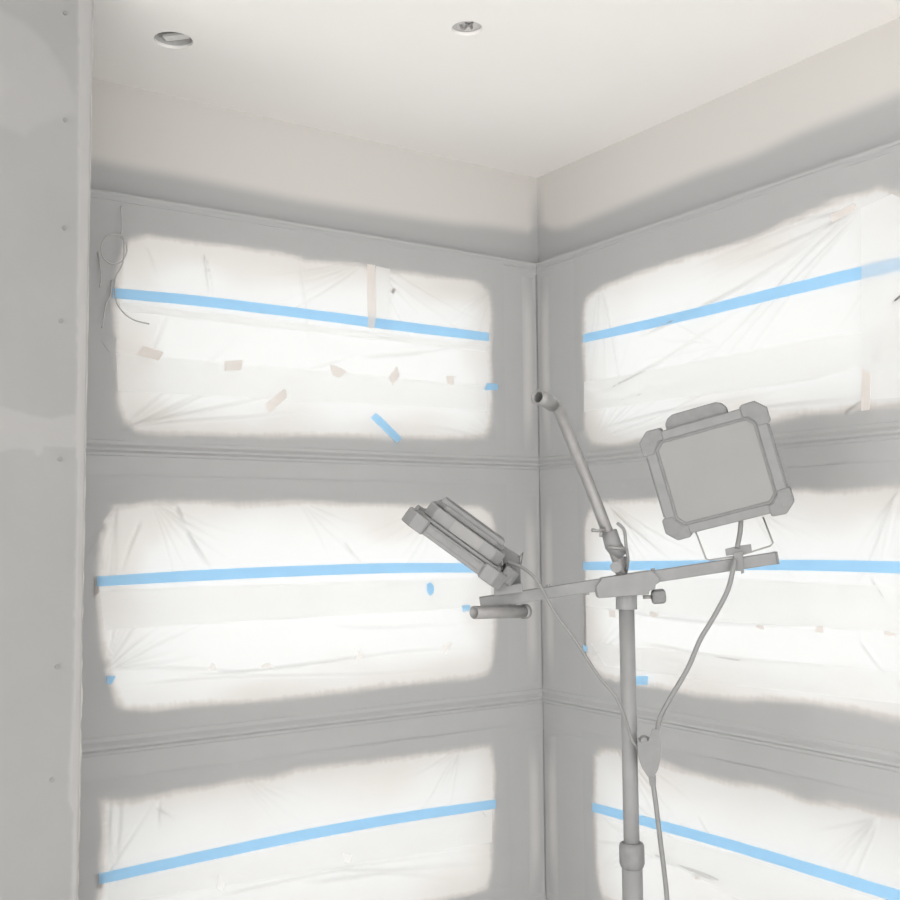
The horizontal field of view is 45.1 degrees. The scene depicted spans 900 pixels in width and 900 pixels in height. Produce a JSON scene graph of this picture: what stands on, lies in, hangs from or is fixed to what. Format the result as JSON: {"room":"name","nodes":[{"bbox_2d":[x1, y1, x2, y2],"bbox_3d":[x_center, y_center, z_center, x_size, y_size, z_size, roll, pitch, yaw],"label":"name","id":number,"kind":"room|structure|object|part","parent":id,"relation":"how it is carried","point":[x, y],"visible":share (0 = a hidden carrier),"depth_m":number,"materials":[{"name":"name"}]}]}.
{"room":"room under renovation","nodes":[
{"label":"room under renovation","id":0,"kind":"room"},
{"bbox_2d":[0,0,93,899],"bbox_3d":[-2.249,0.337,1.534,3.207,2.709,0.704,3,-5,-34],"label":"wall partition","id":1,"kind":"structure","parent":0,"point":[46,46],"depth_m":2.12,"materials":[{"name":"paint"}]},
{"bbox_2d":[90,78,537,262],"bbox_3d":[-0.453,0.431,3.046,2.071,2.725,0.200,3,-5,-34],"label":"wall","id":2,"kind":"structure","parent":0,"point":[145,143],"depth_m":3.05,"materials":[{"name":"paint"}]},
{"bbox_2d":[81,188,545,899],"bbox_3d":[-0.383,0.428,2.973,1.545,2.103,0.118,3,-5,-34],"label":"window","id":3,"kind":"structure","parent":2,"relation":"in","point":[520,708],"depth_m":3.04,"materials":[{"name":"paint"}]},
{"bbox_2d":[101,280,112,327],"bbox_3d":[-0.836,-0.359,2.654,0.012,0.129,0.044,-2,-5,14],"label":"loose wire","id":4,"kind":"object","parent":3,"relation":"hanging from","point":[111,280],"visible":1,"depth_m":2.64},
{"bbox_2d":[100,206,148,324],"bbox_3d":[-0.801,-0.462,2.674,0.036,0.291,0.131,-3,-5,30],"label":"cable loop","id":5,"kind":"object","parent":3,"relation":"hanging from","point":[120,235],"visible":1,"depth_m":2.65,"materials":[{"name":"metal"}]},
{"bbox_2d":[81,474,508,739],"bbox_3d":[-0.355,0.402,2.932,1.283,0.644,0.010,3,-5,-34],"label":"plastic sheet","id":6,"kind":"object","parent":3,"relation":"attached to","point":[160,642],"visible":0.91,"depth_m":2.86,"materials":[{"name":"white plastic"}]},
{"bbox_2d":[107,676,115,683],"bbox_3d":[-0.813,0.552,2.602,0.022,0.020,0.001,3,-5,-34],"label":"scrap","id":7,"kind":"object","parent":6,"relation":"attached to","point":[110,679],"visible":1,"depth_m":2.60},
{"bbox_2d":[208,663,217,669],"bbox_3d":[-0.601,0.548,2.746,0.027,0.021,0.001,3,-5,-34],"label":"tape","id":8,"kind":"object","parent":6,"relation":"attached to","point":[212,667],"visible":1,"depth_m":2.75,"materials":[{"name":"white paper"}]},
{"bbox_2d":[260,662,274,667],"bbox_3d":[-0.476,0.562,2.829,0.048,0.017,0.001,3,-5,-34],"label":"tape","id":9,"kind":"object","parent":6,"relation":"attached to","point":[266,665],"visible":1,"depth_m":2.83,"materials":[{"name":"white paper"}]},
{"bbox_2d":[97,563,474,585],"bbox_3d":[-0.355,0.330,2.935,1.190,0.038,0.002,3,-5,-34],"label":"tape","id":10,"kind":"object","parent":6,"relation":"attached to","point":[373,568],"visible":0.91,"depth_m":2.87,"materials":[{"name":"blue paper"}]},
{"bbox_2d":[94,577,98,597],"bbox_3d":[-0.849,0.330,2.603,0.013,0.050,0.001,3,-5,-34],"label":"tape","id":11,"kind":"object","parent":10,"relation":"attached to","point":[96,588],"visible":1,"depth_m":2.60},
{"bbox_2d":[355,650,363,660],"bbox_3d":[-0.249,0.564,2.982,0.028,0.032,0.001,3,-5,-34],"label":"tape","id":12,"kind":"object","parent":6,"relation":"attached to","point":[359,654],"visible":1,"depth_m":2.98,"materials":[{"name":"white paper"}]},
{"bbox_2d":[427,582,433,595],"bbox_3d":[-0.056,0.401,3.127,0.024,0.040,0.001,3,-5,-34],"label":"scrap","id":13,"kind":"object","parent":6,"relation":"attached to","point":[430,587],"visible":1,"depth_m":3.13,"materials":[{"name":"blue paper"}]},
{"bbox_2d":[442,642,452,653],"bbox_3d":[-0.007,0.575,3.145,0.038,0.033,0.001,3,-5,-34],"label":"tape","id":14,"kind":"object","parent":6,"relation":"attached to","point":[445,647],"visible":1,"depth_m":3.14,"materials":[{"name":"white paper"}]},
{"bbox_2d":[462,604,469,611],"bbox_3d":[0.049,0.466,3.192,0.032,0.022,0.001,3,-5,-34],"label":"scrap","id":15,"kind":"object","parent":6,"relation":"attached to","point":[465,607],"visible":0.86,"depth_m":3.19,"materials":[{"name":"blue paper"}]},
{"bbox_2d":[78,726,511,899],"bbox_3d":[-0.349,1.079,2.879,1.283,0.545,0.010,3,-5,-34],"label":"plastic sheet","id":16,"kind":"object","parent":3,"relation":"attached to","point":[128,821],"visible":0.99,"depth_m":2.89,"materials":[{"name":"white plastic"}]},
{"bbox_2d":[99,799,495,883],"bbox_3d":[-0.346,1.024,2.882,1.164,0.044,0.002,3,-5,-34],"label":"tape","id":17,"kind":"object","parent":16,"relation":"attached to","point":[384,820],"visible":1,"depth_m":2.83,"materials":[{"name":"blue paper"}]},
{"bbox_2d":[97,874,102,888],"bbox_3d":[-0.827,1.019,2.560,0.015,0.035,0.001,3,-5,-34],"label":"tape","id":18,"kind":"object","parent":17,"relation":"attached to","point":[100,886],"visible":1,"depth_m":2.56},
{"bbox_2d":[343,853,351,862],"bbox_3d":[-0.276,1.099,2.919,0.028,0.030,0.001,3,-5,-34],"label":"tape","id":19,"kind":"object","parent":16,"relation":"attached to","point":[347,857],"visible":1,"depth_m":2.92,"materials":[{"name":"white paper"}]},
{"bbox_2d":[86,193,505,456],"bbox_3d":[-0.362,-0.299,2.988,1.283,0.626,0.007,3,-5,-34],"label":"plastic sheet","id":20,"kind":"object","parent":3,"relation":"attached to","point":[186,396],"visible":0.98,"depth_m":2.93,"materials":[{"name":"white plastic"}]},
{"bbox_2d":[97,252,101,286],"bbox_3d":[-0.858,-0.442,2.651,0.007,0.094,0.031,3,-5,-34],"label":"loose wire","id":21,"kind":"object","parent":20,"relation":"hanging from","point":[97,252],"visible":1,"depth_m":2.64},
{"bbox_2d":[102,337,116,351],"bbox_3d":[-0.838,-0.260,2.664,0.036,0.039,0.001,3,-5,-34],"label":"flap","id":22,"kind":"object","parent":20,"relation":"attached to","point":[109,344],"visible":1,"depth_m":2.66,"materials":[{"name":"paint"}]},
{"bbox_2d":[137,346,163,360],"bbox_3d":[-0.750,-0.242,2.712,0.069,0.035,0.001,3,-5,-34],"label":"tape","id":23,"kind":"object","parent":20,"relation":"attached to","point":[148,352],"visible":1,"depth_m":2.71,"materials":[{"name":"beige paper"}]},
{"bbox_2d":[225,360,242,370],"bbox_3d":[-0.565,-0.221,2.835,0.050,0.033,0.001,3,-5,-34],"label":"tape","id":24,"kind":"object","parent":20,"relation":"attached to","point":[236,364],"visible":1,"depth_m":2.83,"materials":[{"name":"beige paper"}]},
{"bbox_2d":[265,388,286,412],"bbox_3d":[-0.465,-0.133,2.895,0.064,0.070,0.001,3,-5,-34],"label":"tape","id":25,"kind":"object","parent":20,"relation":"attached to","point":[273,403],"visible":1,"depth_m":2.90,"materials":[{"name":"beige paper"}]},
{"bbox_2d":[113,288,488,340],"bbox_3d":[-0.356,-0.370,2.993,1.147,0.033,0.002,3,-5,-34],"label":"tape","id":26,"kind":"object","parent":20,"relation":"attached to","point":[164,297],"visible":1,"depth_m":2.94,"materials":[{"name":"blue paper"}]},
{"bbox_2d":[330,364,346,377],"bbox_3d":[-0.309,-0.218,3.008,0.053,0.037,0.001,3,-5,-34],"label":"tape","id":27,"kind":"object","parent":20,"relation":"attached to","point":[336,371],"visible":1,"depth_m":3.01,"materials":[{"name":"beige paper"}]},
{"bbox_2d":[367,264,375,328],"bbox_3d":[-0.224,-0.437,3.084,0.029,0.186,0.001,3,-5,-34],"label":"tape","id":28,"kind":"object","parent":20,"relation":"attached to","point":[371,291],"visible":1,"depth_m":3.08,"materials":[{"name":"beige paper"}]},
{"bbox_2d":[371,413,401,442],"bbox_3d":[-0.180,-0.062,3.082,0.102,0.082,0.001,3,-5,-34],"label":"tape","id":29,"kind":"object","parent":20,"relation":"attached to","point":[380,421],"visible":1,"depth_m":3.08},
{"bbox_2d":[389,367,399,384],"bbox_3d":[-0.159,-0.213,3.109,0.037,0.059,0.001,3,-5,-34],"label":"tape","id":30,"kind":"object","parent":20,"relation":"attached to","point":[395,374],"visible":1,"depth_m":3.11,"materials":[{"name":"beige paper"}]},
{"bbox_2d":[446,376,454,384],"bbox_3d":[0.002,-0.207,3.217,0.032,0.028,0.001,3,-5,-34],"label":"tape","id":31,"kind":"object","parent":20,"relation":"attached to","point":[450,379],"visible":1,"depth_m":3.22,"materials":[{"name":"beige paper"}]},
{"bbox_2d":[484,383,497,389],"bbox_3d":[0.125,-0.192,3.299,0.053,0.022,0.001,3,-5,-34],"label":"scrap","id":32,"kind":"object","parent":20,"relation":"attached to","point":[489,386],"visible":1,"depth_m":3.30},
{"bbox_3d":[-0.380,0.769,2.947,1.545,0.140,0.118,3,-5,-34],"label":"rail","id":33,"kind":"part","parent":3,"relation":"part of","materials":[{"name":"paint"}]},
{"bbox_3d":[-0.387,0.051,3.003,1.545,0.125,0.118,3,-5,-34],"label":"rail","id":34,"kind":"part","parent":3,"relation":"part of","materials":[{"name":"paint"}]},
{"bbox_3d":[-0.375,1.401,2.897,1.545,0.150,0.118,3,-5,-34],"label":"sill","id":35,"kind":"part","parent":3,"relation":"part of","materials":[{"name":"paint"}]},
{"bbox_2d":[521,275,558,895],"bbox_3d":[0.287,0.617,3.363,0.091,2.390,0.109,-1,-5,11],"label":"trim","id":36,"kind":"structure","parent":2,"relation":"attached to","point":[527,282],"depth_m":3.34,"materials":[{"name":"paint"}]},
{"bbox_2d":[92,0,899,177],"bbox_3d":[-0.132,-1.160,0.070,4.975,0.008,5.700,3,-5,-34],"label":"ceiling","id":37,"kind":"structure","parent":0,"point":[542,87],"depth_m":2.64,"materials":[{"name":"paint"}]},
{"bbox_2d":[154,32,192,45],"bbox_3d":[-0.647,-0.991,2.536,0.096,0.050,0.096,3,-5,-34],"label":"cutout","id":38,"kind":"object","parent":37,"relation":"attached to","point":[169,38],"visible":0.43,"depth_m":2.56},
{"bbox_2d":[452,21,481,31],"bbox_3d":[0.039,-0.997,2.489,0.077,0.061,0.077,3,-5,-34],"label":"cutout","id":39,"kind":"object","parent":37,"relation":"attached to","point":[465,26],"visible":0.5,"depth_m":2.50},
{"bbox_2d":[537,17,899,262],"bbox_3d":[1.860,0.273,1.296,0.200,2.725,5.700,3,-5,-34],"label":"wall","id":40,"kind":"structure","parent":0,"point":[841,101],"depth_m":2.84,"materials":[{"name":"paint"}]},
{"bbox_2d":[536,140,899,899],"bbox_3d":[1.763,0.274,1.262,0.118,2.103,5.154,3,-5,-34],"label":"window","id":41,"kind":"structure","parent":40,"relation":"in","point":[566,712],"depth_m":3.15,"materials":[{"name":"paint"}]},
{"bbox_3d":[1.760,-0.103,1.292,0.118,0.125,5.154,3,-5,-34],"label":"rail","id":42,"kind":"part","parent":41,"relation":"part of","materials":[{"name":"paint"}]},
{"bbox_3d":[1.766,0.615,1.236,0.118,0.140,5.154,3,-5,-34],"label":"rail","id":43,"kind":"part","parent":41,"relation":"part of","materials":[{"name":"paint"}]},
{"bbox_2d":[573,144,899,452],"bbox_3d":[0.719,-0.327,2.761,0.010,0.626,1.230,3,-5,-34],"label":"plastic sheet","id":44,"kind":"object","parent":41,"relation":"attached to","point":[802,357],"visible":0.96,"depth_m":2.70,"materials":[{"name":"white plastic"}]},
{"bbox_2d":[583,266,860,342],"bbox_3d":[0.722,-0.373,2.755,0.002,0.033,1.162,3,-5,-34],"label":"tape","id":45,"kind":"object","parent":44,"relation":"attached to","point":[853,274],"visible":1,"depth_m":2.74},
{"bbox_2d":[831,203,855,222],"bbox_3d":[0.904,-0.544,2.489,0.001,0.031,0.067,3,-5,-34],"label":"tape","id":46,"kind":"object","parent":44,"relation":"attached to","point":[839,214],"visible":1,"depth_m":2.49,"materials":[{"name":"beige paper"}]},
{"bbox_2d":[861,368,870,410],"bbox_3d":[0.930,-0.137,2.423,0.001,0.096,0.029,3,-5,-34],"label":"tape","id":47,"kind":"object","parent":44,"relation":"attached to","point":[866,376],"visible":1,"depth_m":2.42,"materials":[{"name":"beige paper"}]},
{"bbox_2d":[578,460,899,752],"bbox_3d":[0.724,0.375,2.705,0.012,0.644,1.230,3,-5,-34],"label":"plastic sheet","id":48,"kind":"object","parent":41,"relation":"attached to","point":[841,683],"visible":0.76,"depth_m":2.61,"materials":[{"name":"white plastic"}]},
{"bbox_2d":[609,610,614,617],"bbox_3d":[0.461,0.467,3.081,0.001,0.021,0.026,3,-5,-34],"label":"tape","id":49,"kind":"object","parent":48,"relation":"attached to","point":[611,613],"visible":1,"depth_m":3.08,"materials":[{"name":"beige paper"}]},
{"bbox_2d":[636,676,647,684],"bbox_3d":[0.527,0.633,2.972,0.001,0.029,0.048,3,-5,-34],"label":"scrap","id":50,"kind":"object","parent":48,"relation":"attached to","point":[640,680],"visible":0.86,"depth_m":2.97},
{"bbox_2d":[649,611,657,617],"bbox_3d":[0.553,0.447,2.945,0.001,0.018,0.035,3,-5,-34],"label":"tape","id":51,"kind":"object","parent":48,"relation":"attached to","point":[652,614],"visible":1,"depth_m":2.94,"materials":[{"name":"beige paper"}]},
{"bbox_2d":[583,560,899,572],"bbox_3d":[0.714,0.294,2.723,0.002,0.042,1.149,3,-5,-34],"label":"tape","id":52,"kind":"object","parent":48,"relation":"attached to","point":[795,565],"visible":0.71,"depth_m":2.55,"materials":[{"name":"blue paper"}]},
{"bbox_2d":[815,626,823,632],"bbox_3d":[0.853,0.414,2.501,0.001,0.016,0.025,3,-5,-34],"label":"tape","id":53,"kind":"object","parent":48,"relation":"attached to","point":[820,629],"visible":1,"depth_m":2.50,"materials":[{"name":"beige paper"}]},
{"bbox_2d":[884,631,895,636],"bbox_3d":[0.955,0.400,2.351,0.001,0.011,0.029,3,-5,-34],"label":"tape","id":54,"kind":"object","parent":48,"relation":"attached to","point":[885,632],"visible":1,"depth_m":2.35,"materials":[{"name":"white paper"}]},
{"bbox_2d":[582,730,899,899],"bbox_3d":[0.733,1.052,2.654,0.006,0.545,1.230,3,-5,-34],"label":"plastic sheet","id":55,"kind":"object","parent":41,"relation":"attached to","point":[853,832],"visible":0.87,"depth_m":2.70,"materials":[{"name":"white plastic"}]},
{"bbox_2d":[592,803,899,899],"bbox_3d":[0.716,0.987,2.674,0.002,0.036,1.096,3,-5,-34],"label":"tape","id":56,"kind":"object","parent":55,"relation":"attached to","point":[853,882],"visible":0.9,"depth_m":2.60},
{"bbox_3d":[-0.107,1.594,-0.147,4.975,0.100,5.700,3,-5,-34],"label":"floor","id":57,"kind":"structure","parent":0,"visible":0},
{"bbox_2d":[470,389,779,899],"bbox_3d":[0.430,0.813,2.354,0.937,1.848,0.981,3,-5,-34],"label":"tripod stand","id":58,"kind":"object","parent":57,"relation":"on","point":[625,586],"visible":1,"depth_m":2.26,"materials":[{"name":"metal"}]},
{"bbox_2d":[402,497,523,595],"bbox_3d":[0.029,0.202,2.270,0.251,0.213,0.271,-1,-4,0],"label":"work lamp","id":59,"kind":"object","parent":58,"relation":"on","point":[444,522],"visible":0.98,"depth_m":2.16,"materials":[{"name":"grey plastic"}]},
{"bbox_3d":[0.033,0.171,2.161,0.070,0.024,0.002,36,0,3],"label":"rating plate","id":60,"kind":"part","parent":59,"relation":"part of","materials":[{"name":"grey metal"}]},
{"bbox_3d":[0.102,0.253,2.235,0.034,0.084,0.027,-1,-4,2],"label":"mount arm","id":61,"kind":"part","parent":59,"relation":"part of","materials":[{"name":"grey metal"}]},
{"bbox_3d":[0.121,0.258,2.255,0.032,0.032,0.130,36,0,3],"label":"handle","id":62,"kind":"part","parent":59,"relation":"part of","materials":[{"name":"rubber"}]},
{"bbox_3d":[0.129,0.247,2.298,0.046,0.100,0.025,0,-4,-3],"label":"mount arm","id":63,"kind":"part","parent":59,"relation":"part of","materials":[{"name":"grey metal"}]},
{"bbox_2d":[506,560,637,750],"bbox_3d":[0.256,0.424,2.230,0.274,0.395,0.030,0,-5,-5],"label":"power cable","id":64,"kind":"object","parent":59,"relation":"hanging from","point":[530,573],"visible":1,"depth_m":2.23,"materials":[{"name":"rubber"}]},
{"bbox_3d":[0.312,0.168,2.275,0.032,0.011,0.009,1,-5,-18],"label":"wing lever","id":65,"kind":"part","parent":58,"relation":"part of","materials":[{"name":"metal"}]},
{"bbox_2d":[616,595,636,609],"bbox_3d":[0.375,0.323,2.301,0.045,0.030,0.045,3,-5,-34],"label":"socket","id":66,"kind":"object","parent":58,"relation":"attached to","point":[624,602],"depth_m":2.28,"materials":[{"name":"grey metal"}]},
{"bbox_2d":[637,729,660,785],"bbox_3d":[0.412,0.635,2.240,0.053,0.122,0.038,-1,-4,2],"label":"splitter","id":67,"kind":"object","parent":58,"relation":"hanging from","point":[649,751],"visible":1,"depth_m":2.23,"materials":[{"name":"grey plastic"}]},
{"bbox_2d":[651,785,668,899],"bbox_3d":[0.442,1.095,2.248,0.036,0.811,0.094,-1,-5,7],"label":"power cable","id":68,"kind":"object","parent":67,"relation":"attached to","point":[653,788],"visible":1,"depth_m":2.23,"materials":[{"name":"rubber"}]},
{"bbox_3d":[0.437,0.307,2.270,0.029,0.032,0.031,-1,-4,0],"label":"knob","id":69,"kind":"part","parent":58,"relation":"part of","materials":[{"name":"plastic"}]},
{"bbox_2d":[639,401,793,573],"bbox_3d":[0.564,0.080,2.282,0.309,0.360,0.113,-2,-5,21],"label":"work lamp","id":70,"kind":"object","parent":58,"relation":"attached to","point":[711,466],"visible":1,"depth_m":2.25,"materials":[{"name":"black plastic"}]},
{"bbox_2d":[655,559,736,731],"bbox_3d":[0.508,0.411,2.240,0.180,0.368,0.014,-1,-5,8],"label":"power cable","id":71,"kind":"object","parent":70,"relation":"hanging from","point":[705,630],"visible":1,"depth_m":2.23,"materials":[{"name":"rubber"}]},
{"bbox_3d":[0.518,-0.072,2.284,0.130,0.032,0.032,-16,-1,20],"label":"handle","id":72,"kind":"part","parent":70,"relation":"part of","materials":[{"name":"plastic"}]},
{"bbox_3d":[0.555,0.045,2.262,0.204,0.176,0.012,-16,-1,20],"label":"glass","id":73,"kind":"part","parent":70,"relation":"part of","materials":[{"name":"grey glass"}]},
{"bbox_3d":[0.604,0.212,2.268,0.062,0.029,0.027,-1,-4,1],"label":"mount plate","id":74,"kind":"part","parent":70,"relation":"part of","materials":[{"name":"grey metal"}]}
]}

